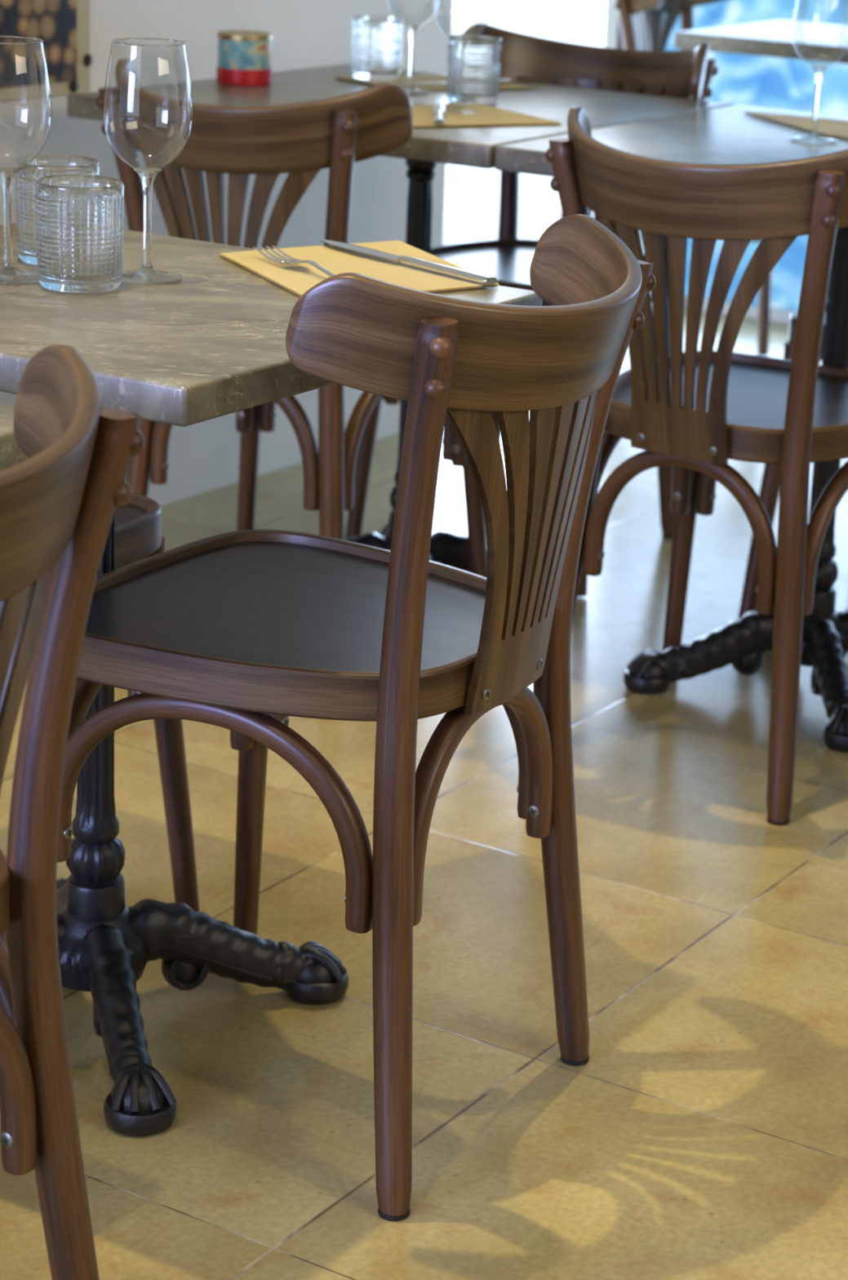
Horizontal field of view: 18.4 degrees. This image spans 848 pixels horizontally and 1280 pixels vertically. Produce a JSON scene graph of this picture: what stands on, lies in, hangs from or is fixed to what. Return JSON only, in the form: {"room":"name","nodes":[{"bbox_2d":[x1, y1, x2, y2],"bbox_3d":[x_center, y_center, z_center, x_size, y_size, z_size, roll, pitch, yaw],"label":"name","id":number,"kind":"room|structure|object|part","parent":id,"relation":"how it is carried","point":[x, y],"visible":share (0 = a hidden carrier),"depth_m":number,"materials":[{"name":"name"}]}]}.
{"room":"restaurant dining room","nodes":[
{"label":"restaurant dining room","id":0,"kind":"room"},
{"bbox_2d":[0,0,453,505],"bbox_3d":[-1.780,-1.006,2.321,0.161,2.750,6.400,14,21,32],"label":"wall","id":1,"kind":"structure","parent":0,"point":[203,456],"depth_m":4.60,"materials":[{"name":"white paint"}]},
{"bbox_2d":[0,0,92,101],"bbox_3d":[-0.776,-1.144,3.679,0.027,0.800,0.916,14,21,32],"label":"picture","id":2,"kind":"object","parent":1,"relation":"attached to","point":[60,64],"visible":1,"depth_m":4.05,"materials":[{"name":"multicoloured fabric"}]},
{"bbox_2d":[0,307,847,1279],"bbox_3d":[1.069,0.149,3.732,9.500,0.100,10.800,12,20,27],"label":"floor","id":3,"kind":"structure","parent":0,"point":[702,1134],"depth_m":2.72,"materials":[{"name":"tile"}]},
{"bbox_2d":[0,403,29,471],"bbox_3d":[-0.693,0.199,1.984,0.620,0.750,0.575,13,21,30],"label":"marble table","id":4,"kind":"object","parent":3,"relation":"on","point":[11,455],"visible":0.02,"depth_m":1.90,"materials":[{"name":"grey stone"}]},
{"bbox_2d":[0,344,144,1279],"bbox_3d":[-0.476,0.218,1.811,0.504,0.835,0.444,15,22,34],"label":"bistro chair","id":5,"kind":"object","parent":3,"relation":"on","point":[59,504],"visible":1,"depth_m":1.78,"materials":[{"name":"brown wood"}]},
{"bbox_3d":[-0.336,-0.086,1.612,0.186,0.123,0.438,15,22,34],"label":"crest rail","id":6,"kind":"part","parent":5,"relation":"part of","materials":[{"name":"brown wood"}]},
{"bbox_2d":[115,492,199,911],"bbox_3d":[-0.555,-0.075,2.706,0.504,0.835,0.444,12,20,27],"label":"bistro chair","id":7,"kind":"object","parent":3,"relation":"on","point":[138,523],"visible":0.32,"depth_m":2.82,"materials":[{"name":"brown wood"}]},
{"bbox_3d":[-0.518,-0.112,2.674,0.390,0.018,0.382,12,20,27],"label":"seat panel","id":8,"kind":"part","parent":7,"relation":"part of","materials":[{"name":"black leather"}]},
{"bbox_3d":[-0.277,0.102,2.826,0.076,0.441,0.034,-3,19,-15],"label":"leg","id":9,"kind":"part","parent":7,"relation":"part of","materials":[{"name":"brown wood"}]},
{"bbox_2d":[0,222,542,1137],"bbox_3d":[-0.311,0.031,2.548,0.620,0.750,0.562,13,21,30],"label":"marble table","id":10,"kind":"object","parent":3,"relation":"on","point":[209,343],"visible":0.73,"depth_m":2.47,"materials":[{"name":"marble"},{"name":"black cast iron"}]},
{"bbox_2d":[0,35,43,284],"bbox_3d":[-0.386,-0.443,2.426,0.084,0.220,0.084,12,20,27],"label":"wine glass","id":11,"kind":"object","parent":10,"relation":"on","point":[9,275],"visible":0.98,"depth_m":2.44,"materials":[{"name":"clear glass"}]},
{"bbox_3d":[-0.388,-0.387,2.444,0.068,0.102,0.068,12,20,27],"label":"stem and foot","id":12,"kind":"part","parent":11,"relation":"part of","materials":[{"name":"clear glass"}]},
{"bbox_2d":[14,155,100,266],"bbox_3d":[-0.355,-0.415,2.542,0.082,0.098,0.083,1,18,-5],"label":"tumbler","id":13,"kind":"object","parent":10,"relation":"on","point":[33,167],"visible":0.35,"depth_m":2.52,"materials":[{"name":"clear glass"}]},
{"bbox_2d":[34,174,124,293],"bbox_3d":[-0.318,-0.374,2.420,0.082,0.098,0.083,12,20,27],"label":"tumbler","id":14,"kind":"object","parent":10,"relation":"on","point":[79,222],"visible":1,"depth_m":2.39,"materials":[{"name":"clear glass"}]},
{"bbox_2d":[111,37,185,283],"bbox_3d":[-0.259,-0.449,2.458,0.084,0.220,0.084,12,20,27],"label":"wine glass","id":15,"kind":"object","parent":10,"relation":"on","point":[146,273],"visible":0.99,"depth_m":2.47,"materials":[{"name":"clear glass"}]},
{"bbox_3d":[-0.261,-0.393,2.476,0.068,0.102,0.068,12,20,27],"label":"stem and foot","id":16,"kind":"part","parent":15,"relation":"part of","materials":[{"name":"clear glass"}]},
{"bbox_2d":[219,240,499,296],"bbox_3d":[-0.065,-0.363,2.570,0.212,0.003,0.292,-6,20,-23],"label":"placemat","id":17,"kind":"object","parent":10,"relation":"on","point":[297,278],"visible":0.69,"depth_m":2.57,"materials":[{"name":"beige paper"}]},
{"bbox_2d":[253,245,335,276],"bbox_3d":[-0.100,-0.356,2.514,0.027,0.009,0.228,-9,21,-30],"label":"fork","id":18,"kind":"object","parent":17,"relation":"on","point":[293,260],"visible":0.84,"depth_m":2.57,"materials":[{"name":"silver metal"}]},
{"bbox_3d":[-0.086,-0.348,2.492,0.027,0.009,0.174,-9,21,-30],"label":"handle","id":19,"kind":"part","parent":18,"relation":"part of","materials":[{"name":"silver metal"}]},
{"bbox_2d":[320,239,497,284],"bbox_3d":[-0.020,-0.377,2.598,0.022,0.007,0.263,-13,23,-38],"label":"table knife","id":20,"kind":"object","parent":17,"relation":"on","point":[468,275],"visible":1,"depth_m":2.56,"materials":[{"name":"silver metal"}]},
{"bbox_3d":[-0.062,-0.394,2.644,0.022,0.001,0.132,-13,23,-38],"label":"blade","id":21,"kind":"part","parent":20,"relation":"part of","materials":[{"name":"silver metal"}]},
{"bbox_3d":[0.021,-0.360,2.551,0.019,0.007,0.135,-13,23,-38],"label":"handle","id":22,"kind":"part","parent":20,"relation":"part of","materials":[{"name":"silver metal"}]},
{"bbox_2d":[95,58,487,577],"bbox_3d":[-0.192,-0.395,3.736,0.444,0.835,0.504,11,20,25],"label":"bistro chair","id":23,"kind":"object","parent":3,"relation":"on","point":[300,140],"visible":0.48,"depth_m":3.48,"materials":[{"name":"brown wood"}]},
{"bbox_3d":[-0.411,-0.367,3.669,0.091,0.803,0.039,-6,20,-24],"label":"leg","id":24,"kind":"part","parent":23,"relation":"part of","materials":[{"name":"brown wood"}]},
{"bbox_3d":[-0.271,-0.300,4.064,0.034,0.441,0.077,-4,19,-18],"label":"leg","id":25,"kind":"part","parent":23,"relation":"part of","materials":[{"name":"brown wood"}]},
{"bbox_3d":[-0.250,-0.692,3.490,0.438,0.123,0.186,11,20,25],"label":"crest rail","id":26,"kind":"part","parent":23,"relation":"part of","materials":[{"name":"brown wood"}]},
{"bbox_3d":[-0.119,-0.311,3.533,0.039,0.803,0.091,-2,18,-12],"label":"leg","id":27,"kind":"part","parent":23,"relation":"part of","materials":[{"name":"brown wood"}]},
{"bbox_3d":[0.071,-0.234,3.904,0.076,0.441,0.034,-4,19,-18],"label":"leg","id":28,"kind":"part","parent":23,"relation":"part of","materials":[{"name":"brown wood"}]},
{"bbox_2d":[0,214,655,1221],"bbox_3d":[-0.075,0.034,2.427,0.504,0.835,0.444,12,20,28],"label":"bistro chair","id":29,"kind":"object","parent":3,"relation":"on","point":[243,633],"visible":0.94,"depth_m":2.28,"materials":[{"name":"brown wood"}]},
{"bbox_3d":[-0.369,0.227,2.430,0.076,0.441,0.034,-3,19,-15],"label":"leg","id":30,"kind":"part","parent":29,"relation":"part of","materials":[{"name":"brown wood"}]},
{"bbox_3d":[-0.178,0.131,2.749,0.034,0.441,0.076,-3,19,-15],"label":"leg","id":31,"kind":"part","parent":29,"relation":"part of","materials":[{"name":"brown wood"}]},
{"bbox_3d":[-0.108,-0.017,2.431,0.390,0.018,0.382,12,20,28],"label":"seat panel","id":32,"kind":"part","parent":29,"relation":"part of","materials":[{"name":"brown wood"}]},
{"bbox_3d":[-0.016,0.119,2.220,0.039,0.803,0.091,-5,19,-21],"label":"leg","id":33,"kind":"part","parent":29,"relation":"part of","materials":[{"name":"brown wood"}]},
{"bbox_3d":[0.076,-0.275,2.243,0.186,0.123,0.438,12,20,28],"label":"crest rail","id":34,"kind":"part","parent":29,"relation":"part of","materials":[{"name":"brown wood"}]},
{"bbox_3d":[0.147,0.038,2.492,0.091,0.803,0.039,-1,18,-9],"label":"leg","id":35,"kind":"part","parent":29,"relation":"part of","materials":[{"name":"brown wood"}]},
{"bbox_2d":[67,63,732,571],"bbox_3d":[-0.036,-0.470,4.126,0.737,0.750,0.742,13,21,30],"label":"marble table","id":36,"kind":"object","parent":3,"relation":"on","point":[466,146],"visible":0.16,"depth_m":3.97,"materials":[{"name":"grey-beige marble"},{"name":"black cast iron"}]},
{"bbox_2d":[216,30,272,86],"bbox_3d":[-0.282,-0.915,4.124,0.087,0.078,0.087,12,20,27],"label":"tin","id":37,"kind":"object","parent":36,"relation":"on","point":[244,56],"visible":1,"depth_m":4.09,"materials":[{"name":"red paint"}]},
{"bbox_3d":[-0.281,-0.948,4.113,0.087,0.009,0.087,12,20,27],"label":"lid","id":38,"kind":"part","parent":37,"relation":"part of","materials":[{"name":"gold metal"}]},
{"bbox_2d":[403,24,431,94],"bbox_3d":[-0.018,-0.960,4.062,0.084,0.220,0.084,12,20,27],"label":"wine glass","id":39,"kind":"object","parent":36,"relation":"on","point":[410,89],"visible":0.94,"depth_m":4.08,"materials":[{"name":"clear glass"}]},
{"bbox_2d":[336,75,533,91],"bbox_3d":[0.016,-0.898,4.229,0.270,0.003,0.194,-7,20,-27],"label":"paper napkin","id":40,"kind":"object","parent":36,"relation":"on","point":[402,78],"visible":0.53,"depth_m":4.21,"materials":[{"name":"beige paper"}]},
{"bbox_2d":[351,16,403,80],"bbox_3d":[-0.077,-0.954,4.237,0.083,0.098,0.082,9,19,20],"label":"tumbler","id":41,"kind":"object","parent":40,"relation":"on","point":[376,41],"visible":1,"depth_m":4.21,"materials":[{"name":"clear glass"}]},
{"bbox_2d":[400,79,511,84],"bbox_3d":[0.051,-0.891,4.192,0.200,0.007,0.017,-8,20,-28],"label":"table knife","id":42,"kind":"object","parent":40,"relation":"on","point":[501,81],"visible":0.47,"depth_m":4.18,"materials":[{"name":"silver metal"}]},
{"bbox_3d":[0.007,-0.885,4.169,0.101,0.001,0.017,-8,20,-28],"label":"blade","id":43,"kind":"part","parent":42,"relation":"part of","materials":[{"name":"silver metal"}]},
{"bbox_3d":[0.093,-0.897,4.215,0.103,0.007,0.014,-8,20,-28],"label":"handle","id":44,"kind":"part","parent":42,"relation":"part of","materials":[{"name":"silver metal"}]},
{"bbox_2d":[446,34,502,105],"bbox_3d":[0.075,-0.866,3.982,0.082,0.098,0.083,-5,19,-22],"label":"tumbler","id":45,"kind":"object","parent":36,"relation":"on","point":[482,58],"visible":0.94,"depth_m":3.95,"materials":[{"name":"clear glass"}]},
{"bbox_2d":[411,103,563,128],"bbox_3d":[0.024,-0.762,3.808,0.276,0.003,0.232,-7,20,-26],"label":"paper napkin","id":46,"kind":"object","parent":36,"relation":"on","point":[423,115],"visible":0.65,"depth_m":3.79,"materials":[{"name":"beige paper"}]},
{"bbox_2d":[433,103,445,124],"bbox_3d":[0.022,-0.761,3.787,0.018,0.007,0.217,2,18,0],"label":"table knife","id":47,"kind":"object","parent":46,"relation":"on","point":[439,109],"visible":1,"depth_m":3.75,"materials":[{"name":"silver metal"}]},
{"bbox_3d":[0.022,-0.745,3.736,0.016,0.007,0.112,2,18,0],"label":"handle","id":48,"kind":"part","parent":47,"relation":"part of","materials":[{"name":"silver metal"}]},
{"bbox_3d":[0.023,-0.777,3.838,0.018,0.001,0.110,2,18,0],"label":"blade","id":49,"kind":"part","parent":47,"relation":"part of","materials":[{"name":"silver metal"}]},
{"bbox_2d":[444,40,479,114],"bbox_3d":[0.054,-0.882,3.833,0.084,0.220,0.084,12,20,27],"label":"wine glass","id":50,"kind":"object","parent":46,"relation":"on","point":[460,46],"visible":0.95,"depth_m":3.85,"materials":[{"name":"clear glass"}]},
{"bbox_2d":[345,22,718,596],"bbox_3d":[0.196,-0.562,4.300,0.444,0.835,0.504,12,20,27],"label":"bistro chair","id":51,"kind":"object","parent":3,"relation":"on","point":[689,73],"visible":0.3,"depth_m":4.37,"materials":[{"name":"brown wood"}]},
{"bbox_3d":[-0.087,-0.357,4.264,0.076,0.441,0.034,-3,19,-15],"label":"leg","id":52,"kind":"part","parent":51,"relation":"part of","materials":[{"name":"brown wood"}]},
{"bbox_3d":[0.178,-0.597,4.252,0.382,0.018,0.390,12,20,27],"label":"seat panel","id":53,"kind":"part","parent":51,"relation":"part of","materials":[{"name":"black leather"}]},
{"bbox_3d":[0.133,-0.620,4.515,0.039,0.803,0.091,-1,18,-10],"label":"leg","id":54,"kind":"part","parent":51,"relation":"part of","materials":[{"name":"brown wood"}]},
{"bbox_3d":[0.247,-0.287,4.088,0.034,0.441,0.077,-3,19,-15],"label":"leg","id":55,"kind":"part","parent":51,"relation":"part of","materials":[{"name":"brown wood"}]},
{"bbox_3d":[0.287,-0.941,4.322,0.438,0.123,0.186,12,20,27],"label":"crest rail","id":56,"kind":"part","parent":51,"relation":"part of","materials":[{"name":"brown wood"}]},
{"bbox_3d":[0.418,-0.560,4.365,0.091,0.803,0.039,-5,19,-21],"label":"leg","id":57,"kind":"part","parent":51,"relation":"part of","materials":[{"name":"brown wood"}]},
{"bbox_2d":[494,104,847,752],"bbox_3d":[0.591,-0.324,3.752,0.738,0.750,0.742,13,21,30],"label":"marble table","id":58,"kind":"object","parent":3,"relation":"on","point":[726,135],"visible":0.65,"depth_m":3.66,"materials":[{"name":"grey stone"}]},
{"bbox_2d":[742,111,847,138],"bbox_3d":[0.612,-0.758,3.868,0.144,0.003,0.348,-4,19,-20],"label":"paper napkin","id":59,"kind":"object","parent":58,"relation":"on","point":[828,127],"visible":0.95,"depth_m":3.89,"materials":[{"name":"beige paper"}]},
{"bbox_2d":[789,66,837,143],"bbox_3d":[0.554,-0.809,3.669,0.084,0.220,0.084,12,20,27],"label":"wine glass","id":60,"kind":"object","parent":58,"relation":"on","point":[813,137],"visible":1,"depth_m":3.68,"materials":[{"name":"clear glass"}]},
{"bbox_2d":[533,106,847,826],"bbox_3d":[0.408,-0.249,3.360,0.444,0.835,0.504,14,21,32],"label":"bistro chair","id":61,"kind":"object","parent":3,"relation":"on","point":[691,411],"visible":0.88,"depth_m":3.17,"materials":[{"name":"brown wood"}]},
{"bbox_3d":[0.180,-0.230,3.321,0.091,0.803,0.039,-3,19,-16],"label":"leg","id":62,"kind":"part","parent":61,"relation":"part of","materials":[{"name":"brown wood"}]},
{"bbox_3d":[0.366,-0.155,3.696,0.034,0.441,0.077,-1,18,-11],"label":"leg","id":63,"kind":"part","parent":61,"relation":"part of","materials":[{"name":"brown wood"}]},
{"bbox_3d":[0.332,-0.550,3.124,0.438,0.123,0.186,14,21,32],"label":"crest rail","id":64,"kind":"part","parent":61,"relation":"part of","materials":[{"name":"brown wood"}]},
{"bbox_3d":[0.432,-0.303,3.378,0.382,0.018,0.390,14,21,32],"label":"seat panel","id":65,"kind":"part","parent":61,"relation":"part of","materials":[{"name":"black leather"}]},
{"bbox_3d":[0.451,-0.164,3.149,0.039,0.803,0.091,1,18,-5],"label":"leg","id":66,"kind":"part","parent":61,"relation":"part of","materials":[{"name":"brown wood"}]},
{"bbox_2d":[613,0,828,355],"bbox_3d":[0.682,-1.139,6.138,0.504,0.835,0.444,12,20,27],"label":"bistro chair","id":67,"kind":"object","parent":3,"relation":"on","point":[641,20],"visible":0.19,"depth_m":6.13,"materials":[{"name":"brown wood"}]},
{"bbox_3d":[0.459,-1.114,6.080,0.091,0.803,0.039,-1,18,-10],"label":"leg","id":68,"kind":"part","parent":67,"relation":"part of","materials":[{"name":"brown wood"}]},
{"bbox_3d":[0.557,-1.507,6.101,0.186,0.123,0.438,12,20,27],"label":"crest rail","id":69,"kind":"part","parent":67,"relation":"part of","materials":[{"name":"brown wood"}]},
{"bbox_3d":[0.620,-1.196,6.353,0.039,0.803,0.091,-5,19,-21],"label":"leg","id":70,"kind":"part","parent":67,"relation":"part of","materials":[{"name":"brown wood"}]},
{"bbox_3d":[0.772,-0.866,5.937,0.034,0.441,0.077,-3,19,-15],"label":"leg","id":71,"kind":"part","parent":67,"relation":"part of","materials":[{"name":"brown wood"}]},
{"bbox_2d":[673,19,847,64],"bbox_3d":[1.030,-0.853,5.436,0.950,0.750,0.500,13,21,30],"label":"marble table","id":72,"kind":"object","parent":3,"relation":"on","point":[779,38],"visible":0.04,"depth_m":5.32,"materials":[{"name":"black pale grey-white marble"}]},
{"bbox_2d":[737,299,827,619],"bbox_3d":[0.805,-0.434,3.979,0.444,0.835,0.504,12,20,27],"label":"bistro chair","id":73,"kind":"object","parent":3,"relation":"on","point":[769,493],"visible":0.22,"depth_m":3.94,"materials":[{"name":"brown wood"}]},
{"bbox_3d":[0.522,-0.229,3.944,0.076,0.441,0.034,-3,19,-15],"label":"leg","id":74,"kind":"part","parent":73,"relation":"part of","materials":[{"name":"brown wood"}]},
{"bbox_3d":[0.787,-0.468,3.932,0.382,0.018,0.390,12,20,27],"label":"seat panel","id":75,"kind":"part","parent":73,"relation":"part of","materials":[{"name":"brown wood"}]},
{"bbox_3d":[2.704,-2.792,4.563,7.400,0.400,0.120,14,21,31],"label":"wall","id":76,"kind":"structure","parent":0,"visible":0},
{"bbox_2d":[604,0,623,48],"bbox_3d":[0.095,-2.095,6.555,1.120,2.350,0.060,14,21,32],"label":"door","id":77,"kind":"structure","parent":76,"relation":"in","point":[613,33],"depth_m":6.44,"materials":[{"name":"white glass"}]},
{"bbox_2d":[639,0,847,324],"bbox_3d":[2.053,-1.618,5.325,3.600,2.350,0.050,14,21,32],"label":"window","id":78,"kind":"structure","parent":76,"relation":"in","point":[784,83],"depth_m":6.28,"materials":[{"name":"blue glass"}]},
{"label":"outside","id":79,"kind":"structure","parent":0,"visible":0},
{"bbox_2d":[443,0,607,244],"bbox_3d":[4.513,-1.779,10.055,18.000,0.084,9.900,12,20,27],"label":"window","id":80,"kind":"structure","parent":79,"point":[472,194],"depth_m":8.64,"materials":[{"name":"white glass"}]}
]}

